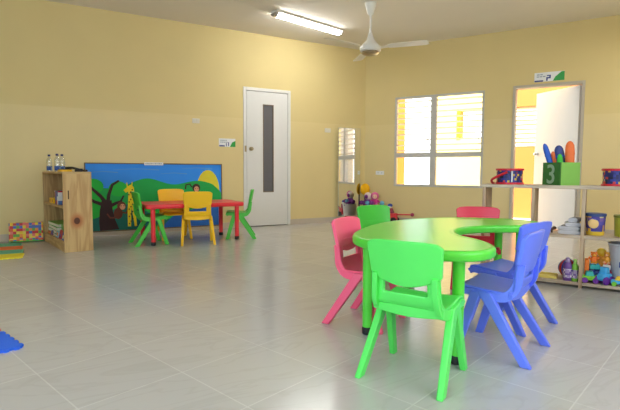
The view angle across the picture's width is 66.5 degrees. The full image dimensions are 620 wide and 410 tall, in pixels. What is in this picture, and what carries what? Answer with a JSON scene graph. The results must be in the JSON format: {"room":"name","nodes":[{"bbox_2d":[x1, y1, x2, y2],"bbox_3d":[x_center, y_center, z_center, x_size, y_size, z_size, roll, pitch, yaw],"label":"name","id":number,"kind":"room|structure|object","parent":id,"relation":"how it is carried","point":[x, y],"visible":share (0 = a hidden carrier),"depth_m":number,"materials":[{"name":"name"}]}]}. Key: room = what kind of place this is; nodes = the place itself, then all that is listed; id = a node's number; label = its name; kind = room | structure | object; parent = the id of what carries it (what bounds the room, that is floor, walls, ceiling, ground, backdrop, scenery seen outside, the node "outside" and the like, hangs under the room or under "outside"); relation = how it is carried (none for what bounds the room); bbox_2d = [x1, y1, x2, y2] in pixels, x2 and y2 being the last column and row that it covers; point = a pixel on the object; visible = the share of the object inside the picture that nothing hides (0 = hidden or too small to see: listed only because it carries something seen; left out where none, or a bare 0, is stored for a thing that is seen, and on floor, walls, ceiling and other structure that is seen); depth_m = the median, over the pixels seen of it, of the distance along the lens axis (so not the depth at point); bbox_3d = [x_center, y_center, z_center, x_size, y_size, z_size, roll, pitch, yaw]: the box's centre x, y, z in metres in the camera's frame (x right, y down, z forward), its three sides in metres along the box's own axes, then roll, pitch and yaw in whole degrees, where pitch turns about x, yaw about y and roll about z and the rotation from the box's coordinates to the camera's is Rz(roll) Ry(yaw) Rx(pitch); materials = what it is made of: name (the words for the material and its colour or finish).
{"room":"children's room","nodes":[
{"label":"children's room","id":0,"kind":"room"},
{"bbox_2d":[0,0,365,233],"bbox_3d":[-2.792,-1.049,6.144,8.500,2.900,0.150,-2,5,-29],"label":"wall","id":1,"kind":"structure","parent":0,"point":[82,84],"depth_m":6.39,"materials":[{"name":"yellow paint"}]},
{"bbox_2d":[84,162,221,231],"bbox_3d":[-2.088,-0.128,6.510,1.825,0.915,0.024,-2,5,-29],"label":"painted mural","id":2,"kind":"object","parent":1,"relation":"attached to","point":[113,184],"depth_m":6.38,"materials":[{"name":"paint"}]},
{"bbox_2d":[0,216,357,241],"bbox_3d":[-2.763,0.360,6.173,8.488,0.085,0.012,-2,5,-29],"label":"baseboard","id":3,"kind":"structure","parent":1,"relation":"attached to","point":[3,237],"depth_m":6.84,"materials":[{"name":"tile"}]},
{"bbox_2d":[192,118,199,122],"bbox_3d":[-1.616,-1.194,6.703,0.105,0.067,0.014,-2,5,-29],"label":"light switch","id":4,"kind":"object","parent":1,"relation":"attached to","point":[194,120],"visible":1,"depth_m":6.70,"materials":[{"name":"white plastic"}]},
{"bbox_2d":[219,138,234,146],"bbox_3d":[-1.217,-0.916,6.954,0.252,0.120,0.007,-2,5,-29],"label":"wall sign","id":5,"kind":"object","parent":1,"relation":"attached to","point":[223,142],"visible":1,"depth_m":6.95,"materials":[{"name":"white plastic"}]},
{"bbox_2d":[243,86,290,225],"bbox_3d":[-0.674,-0.726,7.325,0.789,2.102,0.220,-2,5,-29],"label":"door","id":6,"kind":"structure","parent":1,"relation":"in","point":[266,112],"depth_m":7.29,"materials":[{"name":"white paint"}]},
{"bbox_2d":[338,127,360,215],"bbox_3d":[0.666,-0.556,8.004,0.478,1.475,0.010,-3,5,-36],"label":"wall mirror","id":7,"kind":"object","parent":1,"relation":"attached to","point":[348,138],"visible":0.86,"depth_m":7.99,"materials":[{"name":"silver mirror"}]},
{"bbox_2d":[0,222,619,409],"bbox_3d":[0.531,0.711,2.929,11.425,0.120,9.428,-2,5,-29],"label":"floor","id":8,"kind":"structure","parent":0,"point":[232,323],"depth_m":2.44,"materials":[{"name":"tile"}]},
{"bbox_2d":[0,246,22,249],"bbox_3d":[-3.370,0.475,5.049,0.512,0.012,0.272,-2,5,-27],"label":"foam mat","id":9,"kind":"object","parent":8,"relation":"on","point":[7,247],"visible":0.76,"depth_m":5.14,"materials":[{"name":"orange rubber"}]},
{"bbox_2d":[0,243,21,246],"bbox_3d":[-3.520,0.459,5.274,0.512,0.012,0.262,-2,5,-27],"label":"foam mat","id":10,"kind":"object","parent":9,"relation":"on","point":[4,244],"visible":0.76,"depth_m":5.35,"materials":[{"name":"green rubber"}]},
{"bbox_2d":[0,331,23,352],"bbox_3d":[-1.619,0.685,2.252,0.332,0.012,0.372,4,5,40],"label":"foam mat","id":11,"kind":"object","parent":8,"relation":"on","point":[7,343],"visible":1,"depth_m":2.31,"materials":[{"name":"blue rubber"}]},
{"bbox_2d":[0,253,23,259],"bbox_3d":[-3.081,0.510,4.593,0.512,0.012,0.272,-2,5,-27],"label":"foam mat","id":12,"kind":"object","parent":8,"relation":"on","point":[14,255],"visible":1,"depth_m":4.62,"materials":[{"name":"yellow rubber"}]},
{"bbox_2d":[0,249,23,253],"bbox_3d":[-3.224,0.492,4.822,0.512,0.012,0.262,-2,5,-27],"label":"foam mat","id":13,"kind":"object","parent":8,"relation":"on","point":[16,250],"visible":0.78,"depth_m":4.90,"materials":[{"name":"green rubber"}]},
{"bbox_2d":[9,222,43,242],"bbox_3d":[-3.393,0.323,5.657,0.354,0.234,0.097,-2,5,-28],"label":"box","id":14,"kind":"object","parent":8,"relation":"on","point":[21,231],"visible":1,"depth_m":5.63,"materials":[{"name":"multicoloured cardboard"}]},
{"bbox_2d":[42,171,92,252],"bbox_3d":[-2.765,0.041,5.371,0.278,0.838,1.082,-3,5,-39],"label":"wooden bookcase","id":15,"kind":"object","parent":8,"relation":"on","point":[75,212],"visible":0.98,"depth_m":4.99,"materials":[{"name":"brown wood"}]},
{"bbox_2d":[54,154,60,170],"bbox_3d":[-2.819,-0.473,5.277,0.061,0.199,0.061,-2,5,-29],"label":"water bottle","id":16,"kind":"object","parent":15,"relation":"on","point":[56,168],"visible":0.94,"depth_m":5.26,"materials":[{"name":"plastic"}]},
{"bbox_2d":[55,190,62,204],"bbox_3d":[-2.752,-0.083,5.219,0.081,0.150,0.180,-3,5,-39],"label":"carton","id":17,"kind":"object","parent":15,"relation":"on","point":[58,193],"visible":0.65,"depth_m":5.15,"materials":[{"name":"white cardboard"}]},
{"bbox_2d":[57,169,71,171],"bbox_3d":[-2.733,-0.387,5.263,0.120,0.030,0.180,-3,5,-39],"label":"case","id":18,"kind":"object","parent":15,"relation":"on","point":[59,170],"visible":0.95,"depth_m":5.20,"materials":[{"name":"yellow plastic"}]},
{"bbox_2d":[65,167,87,171],"bbox_3d":[-2.527,-0.387,5.111,0.264,0.055,0.080,0,4,2],"label":"strap","id":19,"kind":"object","parent":15,"relation":"on","point":[75,168],"visible":1,"depth_m":5.11,"materials":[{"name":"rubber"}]},
{"bbox_3d":[-2.939,0.329,5.576,0.170,0.036,0.516,-3,5,-37],"label":"picture book","id":20,"kind":"object","parent":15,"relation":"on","visible":0},
{"bbox_3d":[-2.939,0.293,5.573,0.165,0.036,0.492,-3,5,-40],"label":"picture book","id":21,"kind":"object","parent":20,"relation":"on","visible":0},
{"bbox_2d":[49,224,60,230],"bbox_3d":[-2.939,0.256,5.570,0.170,0.038,0.504,-3,5,-38],"label":"picture book","id":22,"kind":"object","parent":21,"relation":"on","point":[50,226],"visible":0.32,"depth_m":5.39,"materials":[{"name":"paper"}]},
{"bbox_2d":[48,220,62,227],"bbox_3d":[-2.938,0.219,5.568,0.160,0.036,0.480,-3,5,-41],"label":"picture book","id":23,"kind":"object","parent":22,"relation":"on","point":[57,223],"visible":0.62,"depth_m":5.52,"materials":[{"name":"paper"}]},
{"bbox_2d":[128,191,168,246],"bbox_3d":[-1.891,0.147,5.522,0.380,0.612,0.389,-2,5,-32],"label":"plastic chair","id":24,"kind":"object","parent":8,"relation":"on","point":[137,204],"visible":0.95,"depth_m":5.44,"materials":[{"name":"green plastic"}]},
{"bbox_2d":[157,189,192,240],"bbox_3d":[-1.724,0.111,5.986,0.393,0.617,0.384,-2,5,-29],"label":"plastic chair","id":25,"kind":"object","parent":8,"relation":"on","point":[163,194],"visible":0.68,"depth_m":6.05,"materials":[{"name":"yellow plastic"}]},
{"bbox_2d":[140,199,243,245],"bbox_3d":[-1.470,0.196,5.845,1.170,0.470,0.630,-2,5,-29],"label":"rectangular table","id":26,"kind":"object","parent":8,"relation":"on","point":[152,205],"visible":0.71,"depth_m":5.72,"materials":[{"name":"red plastic"}]},
{"bbox_2d":[181,191,215,245],"bbox_3d":[-1.325,0.143,5.562,0.393,0.617,0.384,-1,4,-17],"label":"plastic chair","id":27,"kind":"object","parent":8,"relation":"on","point":[201,199],"visible":1,"depth_m":5.43,"materials":[{"name":"yellow plastic"}]},
{"bbox_2d":[225,189,255,238],"bbox_3d":[-0.890,0.106,6.101,0.384,0.617,0.393,0,4,-8],"label":"plastic chair","id":28,"kind":"object","parent":8,"relation":"on","point":[242,214],"visible":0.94,"depth_m":5.94,"materials":[{"name":"green plastic"}]},
{"bbox_2d":[322,216,405,333],"bbox_3d":[0.320,0.371,2.711,0.366,0.588,0.374,3,5,32],"label":"plastic chair","id":29,"kind":"object","parent":8,"relation":"on","point":[350,267],"visible":0.55,"depth_m":2.66,"materials":[{"name":"pink plastic"}]},
{"bbox_2d":[360,184,369,202],"bbox_3d":[0.945,-0.049,8.147,0.170,0.645,0.089,0,4,-9],"label":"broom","id":30,"kind":"object","parent":8,"relation":"on","point":[365,188],"visible":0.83,"depth_m":8.10,"materials":[{"name":"yellow plastic"}]},
{"bbox_2d":[356,205,389,228],"bbox_3d":[0.565,0.303,3.663,0.374,0.588,0.366,-2,5,-29],"label":"plastic chair","id":31,"kind":"object","parent":8,"relation":"on","point":[369,215],"visible":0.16,"depth_m":3.75,"materials":[{"name":"green plastic"}]},
{"bbox_2d":[388,204,413,220],"bbox_3d":[1.463,0.146,7.700,0.479,0.324,0.148,3,5,32],"label":"toy","id":32,"kind":"object","parent":8,"relation":"on","point":[393,216],"visible":0.71,"depth_m":7.71,"materials":[{"name":"red plastic"}]},
{"bbox_2d":[355,239,467,401],"bbox_3d":[0.442,0.424,1.996,0.374,0.588,0.366,3,5,34],"label":"plastic chair","id":33,"kind":"object","parent":8,"relation":"on","point":[396,262],"visible":1,"depth_m":1.89,"materials":[{"name":"green plastic"}]},
{"bbox_2d":[352,217,536,364],"bbox_3d":[0.810,0.396,2.851,0.884,0.522,1.634,3,5,36],"label":"table","id":34,"kind":"object","parent":8,"relation":"on","point":[445,232],"visible":0.64,"depth_m":2.48,"materials":[{"name":"green plastic"}]},
{"bbox_2d":[450,206,500,289],"bbox_3d":[1.248,0.315,3.536,0.374,0.588,0.366,2,4,19],"label":"plastic chair","id":35,"kind":"object","parent":8,"relation":"on","point":[465,211],"visible":0.24,"depth_m":3.63,"materials":[{"name":"plastic"}]},
{"bbox_2d":[463,229,550,369],"bbox_3d":[0.932,0.405,2.287,0.366,0.588,0.374,4,5,39],"label":"plastic chair","id":36,"kind":"object","parent":8,"relation":"on","point":[492,289],"visible":0.94,"depth_m":2.19,"materials":[{"name":"blue plastic"}]},
{"bbox_2d":[468,221,557,336],"bbox_3d":[1.153,0.376,2.696,0.374,0.588,0.366,-3,5,-37],"label":"plastic chair","id":37,"kind":"object","parent":8,"relation":"on","point":[504,268],"visible":0.52,"depth_m":2.63,"materials":[{"name":"blue plastic"}]},
{"bbox_2d":[480,183,619,289],"bbox_3d":[2.152,0.236,3.515,1.665,0.757,0.270,3,5,32],"label":"shelf","id":38,"kind":"object","parent":8,"relation":"on","point":[487,188],"visible":0.5,"depth_m":3.53,"materials":[{"name":"beige wood"}]},
{"bbox_2d":[490,168,523,184],"bbox_3d":[1.592,-0.229,3.817,0.246,0.131,0.226,3,5,32],"label":"drum","id":39,"kind":"object","parent":38,"relation":"on","point":[509,176],"visible":0.96,"depth_m":3.73,"materials":[{"name":"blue plastic"}]},
{"bbox_2d":[538,271,557,278],"bbox_3d":[1.856,0.547,3.703,0.140,0.018,0.140,3,5,32],"label":"tray","id":40,"kind":"object","parent":38,"relation":"on","point":[541,274],"visible":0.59,"depth_m":3.70,"materials":[{"name":"yellow plastic"}]},
{"bbox_2d":[542,162,580,184],"bbox_3d":[1.929,-0.240,3.637,0.183,0.172,0.180,-1,4,-13],"label":"holder","id":41,"kind":"object","parent":38,"relation":"on","point":[554,173],"visible":0.98,"depth_m":3.56,"materials":[{"name":"wood"}]},
{"bbox_2d":[543,144,552,162],"bbox_3d":[1.865,-0.322,3.671,0.114,0.313,0.043,3,5,32],"label":"stick","id":42,"kind":"object","parent":41,"relation":"in","point":[547,153],"visible":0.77,"depth_m":3.66,"materials":[{"name":"blue plastic"}]},
{"bbox_2d":[551,151,555,161],"bbox_3d":[1.905,-0.293,3.684,0.061,0.250,0.041,3,5,32],"label":"stick","id":43,"kind":"object","parent":41,"relation":"in","point":[553,156],"visible":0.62,"depth_m":3.67,"materials":[{"name":"orange plastic"}]},
{"bbox_2d":[554,145,564,161],"bbox_3d":[1.941,-0.314,3.661,0.096,0.298,0.042,3,5,32],"label":"stick","id":44,"kind":"object","parent":41,"relation":"in","point":[558,150],"visible":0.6,"depth_m":3.65,"materials":[{"name":"blue plastic"}]},
{"bbox_2d":[557,154,562,161],"bbox_3d":[1.905,-0.276,3.609,0.044,0.226,0.041,3,5,32],"label":"stick","id":45,"kind":"object","parent":41,"relation":"in","point":[559,157],"visible":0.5,"depth_m":3.59,"materials":[{"name":"green plastic"}]},
{"bbox_2d":[565,141,574,161],"bbox_3d":[1.977,-0.324,3.602,0.069,0.323,0.040,3,5,32],"label":"stick","id":46,"kind":"object","parent":41,"relation":"in","point":[569,148],"visible":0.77,"depth_m":3.58,"materials":[{"name":"orange plastic"}]},
{"bbox_2d":[558,259,573,274],"bbox_3d":[2.001,0.488,3.662,0.144,0.144,0.145,3,5,32],"label":"striped ball","id":47,"kind":"object","parent":38,"relation":"on","point":[560,266],"visible":0.38,"depth_m":3.64,"materials":[{"name":"red plastic"}]},
{"bbox_2d":[563,257,571,280],"bbox_3d":[1.940,0.480,3.563,0.061,0.172,0.061,3,5,32],"label":"squeeze bottle","id":48,"kind":"object","parent":38,"relation":"on","point":[567,267],"visible":1,"depth_m":3.54,"materials":[{"name":"purple plastic"}]},
{"bbox_2d":[557,229,580,234],"bbox_3d":[1.979,0.200,3.611,0.157,0.030,0.175,2,5,29],"label":"folded cloth","id":49,"kind":"object","parent":38,"relation":"on","point":[572,232],"visible":0.66,"depth_m":3.54,"materials":[{"name":"grey fabric"}]},
{"bbox_2d":[558,224,580,230],"bbox_3d":[1.984,0.171,3.606,0.145,0.028,0.165,3,5,37],"label":"folded cloth","id":50,"kind":"object","parent":49,"relation":"on","point":[562,227],"visible":0.8,"depth_m":3.55,"materials":[{"name":"grey fabric"}]},
{"bbox_2d":[564,221,580,226],"bbox_3d":[1.996,0.143,3.596,0.105,0.030,0.155,2,5,26],"label":"folded cloth","id":51,"kind":"object","parent":50,"relation":"on","point":[567,223],"visible":0.98,"depth_m":3.54,"materials":[{"name":"grey fabric"}]},
{"bbox_2d":[568,217,580,222],"bbox_3d":[2.009,0.111,3.586,0.063,0.034,0.125,4,6,44],"label":"folded cloth","id":52,"kind":"object","parent":51,"relation":"on","point":[573,219],"visible":0.94,"depth_m":3.55,"materials":[{"name":"grey fabric"}]},
{"bbox_2d":[571,259,578,281],"bbox_3d":[1.982,0.486,3.538,0.048,0.165,0.048,3,5,32],"label":"squeeze bottle","id":53,"kind":"object","parent":38,"relation":"on","point":[575,268],"visible":0.98,"depth_m":3.52,"materials":[{"name":"green plastic"}]},
{"bbox_2d":[584,258,588,273],"bbox_3d":[2.073,0.482,3.546,0.028,0.173,0.040,2,5,25],"label":"block","id":54,"kind":"object","parent":38,"relation":"on","point":[586,263],"visible":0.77,"depth_m":3.53,"materials":[{"name":"orange plastic"}]},
{"bbox_2d":[582,270,598,283],"bbox_3d":[2.067,0.530,3.494,0.115,0.085,0.076,2,5,24],"label":"toy car","id":55,"kind":"object","parent":38,"relation":"on","point":[589,275],"visible":0.83,"depth_m":3.47,"materials":[{"name":"green plastic"}]},
{"bbox_2d":[585,212,606,235],"bbox_3d":[2.122,0.141,3.516,0.140,0.162,0.139,3,5,32],"label":"tub","id":56,"kind":"object","parent":38,"relation":"on","point":[595,222],"visible":0.99,"depth_m":3.47,"materials":[{"name":"blue plastic"}]},
{"bbox_2d":[588,219,598,228],"bbox_3d":[2.080,0.137,3.471,0.068,0.072,0.012,3,5,37],"label":"picture","id":57,"kind":"object","parent":56,"relation":"on","point":[592,223],"depth_m":3.47},
{"bbox_2d":[596,248,606,266],"bbox_3d":[2.214,0.446,3.598,0.072,0.239,0.071,3,5,32],"label":"toy skittle","id":58,"kind":"object","parent":38,"relation":"on","point":[600,251],"visible":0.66,"depth_m":3.57,"materials":[{"name":"orange plastic"}]},
{"bbox_2d":[595,267,613,284],"bbox_3d":[2.145,0.513,3.445,0.120,0.125,0.078,-2,5,-26],"label":"toy truck","id":59,"kind":"object","parent":38,"relation":"on","point":[604,275],"visible":0.93,"depth_m":3.42,"materials":[{"name":"blue plastic"}]},
{"bbox_2d":[601,168,619,185],"bbox_3d":[2.234,-0.201,3.428,0.214,0.126,0.214,3,5,32],"label":"drum","id":60,"kind":"object","parent":38,"relation":"on","point":[611,177],"visible":0.97,"depth_m":3.38,"materials":[{"name":"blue plastic"}]},
{"bbox_2d":[608,241,619,278],"bbox_3d":[2.312,0.427,3.460,0.236,0.296,0.235,3,5,32],"label":"bin","id":61,"kind":"object","parent":38,"relation":"on","point":[614,246],"visible":0.73,"depth_m":3.44,"materials":[{"name":"grey plastic"}]},
{"bbox_2d":[611,276,619,285],"bbox_3d":[2.213,0.546,3.376,0.110,0.070,0.062,3,5,38],"label":"toy car","id":62,"kind":"object","parent":38,"relation":"on","point":[614,282],"visible":1,"depth_m":3.37,"materials":[{"name":"plastic"}]},
{"bbox_2d":[613,214,619,236],"bbox_3d":[2.276,0.151,3.421,0.142,0.156,0.141,3,5,32],"label":"tub","id":63,"kind":"object","parent":38,"relation":"on","point":[616,216],"visible":1,"depth_m":3.41,"materials":[{"name":"plastic"}]},
{"bbox_3d":[2.127,0.523,3.569,0.100,0.088,0.070,2,5,28],"label":"block","id":64,"kind":"object","parent":38,"relation":"on","visible":0},
{"bbox_2d":[589,263,599,269],"bbox_3d":[2.135,0.459,3.553,0.070,0.043,0.050,1,4,16],"label":"block","id":65,"kind":"object","parent":64,"relation":"on","point":[591,266],"visible":0.76,"depth_m":3.53,"materials":[{"name":"teal plastic"}]},
{"bbox_2d":[589,251,598,263],"bbox_3d":[2.121,0.393,3.536,0.054,0.089,0.059,-2,5,-31],"label":"toy","id":66,"kind":"object","parent":65,"relation":"on","point":[593,259],"visible":1,"depth_m":3.53,"materials":[{"name":"orange plastic"}]},
{"bbox_3d":[2.211,0.524,3.523,0.070,0.093,0.070,4,5,39],"label":"block","id":67,"kind":"object","parent":38,"relation":"on","visible":0},
{"bbox_2d":[603,263,610,269],"bbox_3d":[2.208,0.457,3.514,0.050,0.043,0.050,4,6,44],"label":"block","id":68,"kind":"object","parent":67,"relation":"on","point":[605,264],"visible":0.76,"depth_m":3.50,"materials":[{"name":"white plastic"}]},
{"bbox_2d":[602,251,610,263],"bbox_3d":[2.199,0.391,3.506,0.054,0.089,0.059,0,4,-8],"label":"toy","id":69,"kind":"object","parent":68,"relation":"on","point":[606,258],"visible":1,"depth_m":3.50,"materials":[{"name":"orange plastic"}]},
{"bbox_3d":[1.058,0.150,7.961,0.286,0.276,0.261,-2,5,-29],"label":"bucket","id":70,"kind":"object","parent":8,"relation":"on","visible":0},
{"bbox_2d":[359,192,373,204],"bbox_3d":[0.966,-0.103,7.972,0.143,0.225,0.312,-4,6,-42],"label":"doll","id":71,"kind":"object","parent":70,"relation":"in","point":[367,195],"visible":0.87,"depth_m":7.94,"materials":[{"name":"purple fabric"}]},
{"bbox_2d":[364,192,370,198],"bbox_3d":[0.978,-0.151,7.980,0.111,0.130,0.132,-2,5,-30],"label":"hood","id":72,"kind":"object","parent":71,"relation":"attached to","point":[367,195],"depth_m":7.93,"materials":[{"name":"rubber"}]},
{"bbox_2d":[365,192,383,204],"bbox_3d":[1.084,-0.101,7.918,0.319,0.230,0.145,1,4,7],"label":"doll","id":73,"kind":"object","parent":70,"relation":"on","point":[374,195],"visible":0.86,"depth_m":7.90,"materials":[{"name":"pink fabric"}]},
{"bbox_2d":[371,192,378,199],"bbox_3d":[1.087,-0.150,7.930,0.128,0.133,0.125,-2,5,-29],"label":"hood","id":74,"kind":"object","parent":73,"relation":"attached to","point":[374,196],"depth_m":7.89,"materials":[{"name":"rubber"}]},
{"bbox_2d":[46,0,619,49],"bbox_3d":[0.543,-2.301,2.712,11.425,0.120,9.430,-2,5,-29],"label":"ceiling","id":75,"kind":"structure","parent":0,"point":[393,21],"depth_m":6.19,"materials":[{"name":"paint"}]},
{"bbox_2d":[271,9,343,35],"bbox_3d":[-0.009,-2.477,6.471,1.248,0.076,0.130,-4,6,-43],"label":"lamp","id":76,"kind":"object","parent":75,"relation":"attached to","point":[277,13],"visible":1,"depth_m":6.38,"materials":[{"name":"plastic"}]},
{"bbox_2d":[324,1,428,60],"bbox_3d":[0.620,-2.147,5.766,1.169,0.628,1.248,-2,5,-29],"label":"ceiling fan","id":77,"kind":"object","parent":75,"relation":"hanging from","point":[370,47],"visible":1,"depth_m":5.71,"materials":[{"name":"metal"}]},
{"bbox_2d":[364,15,619,229],"bbox_3d":[3.199,-1.077,6.864,5.200,2.900,0.150,3,5,32],"label":"wall","id":78,"kind":"structure","parent":0,"point":[588,50],"depth_m":7.02,"materials":[{"name":"yellow paint"}]},
{"bbox_2d":[376,171,383,174],"bbox_3d":[1.189,-0.547,8.050,0.150,0.065,0.011,3,5,31],"label":"wall socket","id":79,"kind":"object","parent":78,"relation":"attached to","point":[377,172],"visible":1,"depth_m":8.04,"materials":[{"name":"white plastic"}]},
{"bbox_2d":[394,90,484,187],"bbox_3d":[2.016,-1.017,7.515,1.420,1.463,0.138,3,5,32],"label":"window","id":80,"kind":"structure","parent":78,"relation":"in","point":[433,154],"depth_m":7.51,"materials":[{"name":"metal"}]},
{"bbox_2d":[398,217,613,233],"bbox_3d":[3.156,0.332,6.893,5.188,0.085,0.017,3,5,32],"label":"baseboard","id":81,"kind":"structure","parent":78,"relation":"attached to","point":[400,218],"depth_m":6.38,"materials":[{"name":"tile"}]},
{"bbox_2d":[509,80,585,228],"bbox_3d":[3.511,-0.682,6.994,0.908,2.096,0.676,3,5,32],"label":"door","id":82,"kind":"structure","parent":78,"relation":"in","point":[559,113],"depth_m":6.91,"materials":[{"name":"paint"}]},
{"bbox_2d":[534,70,564,81],"bbox_3d":[3.352,-1.800,6.626,0.380,0.127,0.007,3,5,32],"label":"wall sign","id":83,"kind":"object","parent":78,"relation":"attached to","point":[555,75],"visible":1,"depth_m":6.62,"materials":[{"name":"white plastic"}]},
{"label":"outside","id":84,"kind":"structure","parent":0,"visible":0},
{"bbox_2d":[404,179,557,229],"bbox_3d":[15.756,-0.641,22.714,70.000,0.120,39.800,3,5,32],"label":"ground","id":85,"kind":"structure","parent":84,"point":[425,182],"depth_m":36.63,"materials":[{"name":"white"}]},
{"bbox_2d":[397,100,405,183],"bbox_3d":[1.713,-1.569,10.253,0.580,3.420,0.400,3,5,32],"label":"pillar","id":86,"kind":"structure","parent":85,"relation":"on","point":[401,161],"depth_m":10.11,"materials":[{"name":"yellow paint"}]},
{"bbox_2d":[436,85,577,218],"bbox_3d":[5.369,-1.402,8.148,6.480,3.420,0.251,3,5,32],"label":"wall","id":87,"kind":"structure","parent":85,"relation":"on","point":[449,170],"depth_m":9.37,"materials":[{"name":"yellow paint"}]},
{"bbox_2d":[456,111,463,139],"bbox_3d":[3.035,-1.605,9.573,0.070,0.580,0.260,3,5,32],"label":"trim","id":88,"kind":"structure","parent":87,"relation":"attached to","point":[458,112],"depth_m":9.48,"materials":[{"name":"yellow paint"}]},
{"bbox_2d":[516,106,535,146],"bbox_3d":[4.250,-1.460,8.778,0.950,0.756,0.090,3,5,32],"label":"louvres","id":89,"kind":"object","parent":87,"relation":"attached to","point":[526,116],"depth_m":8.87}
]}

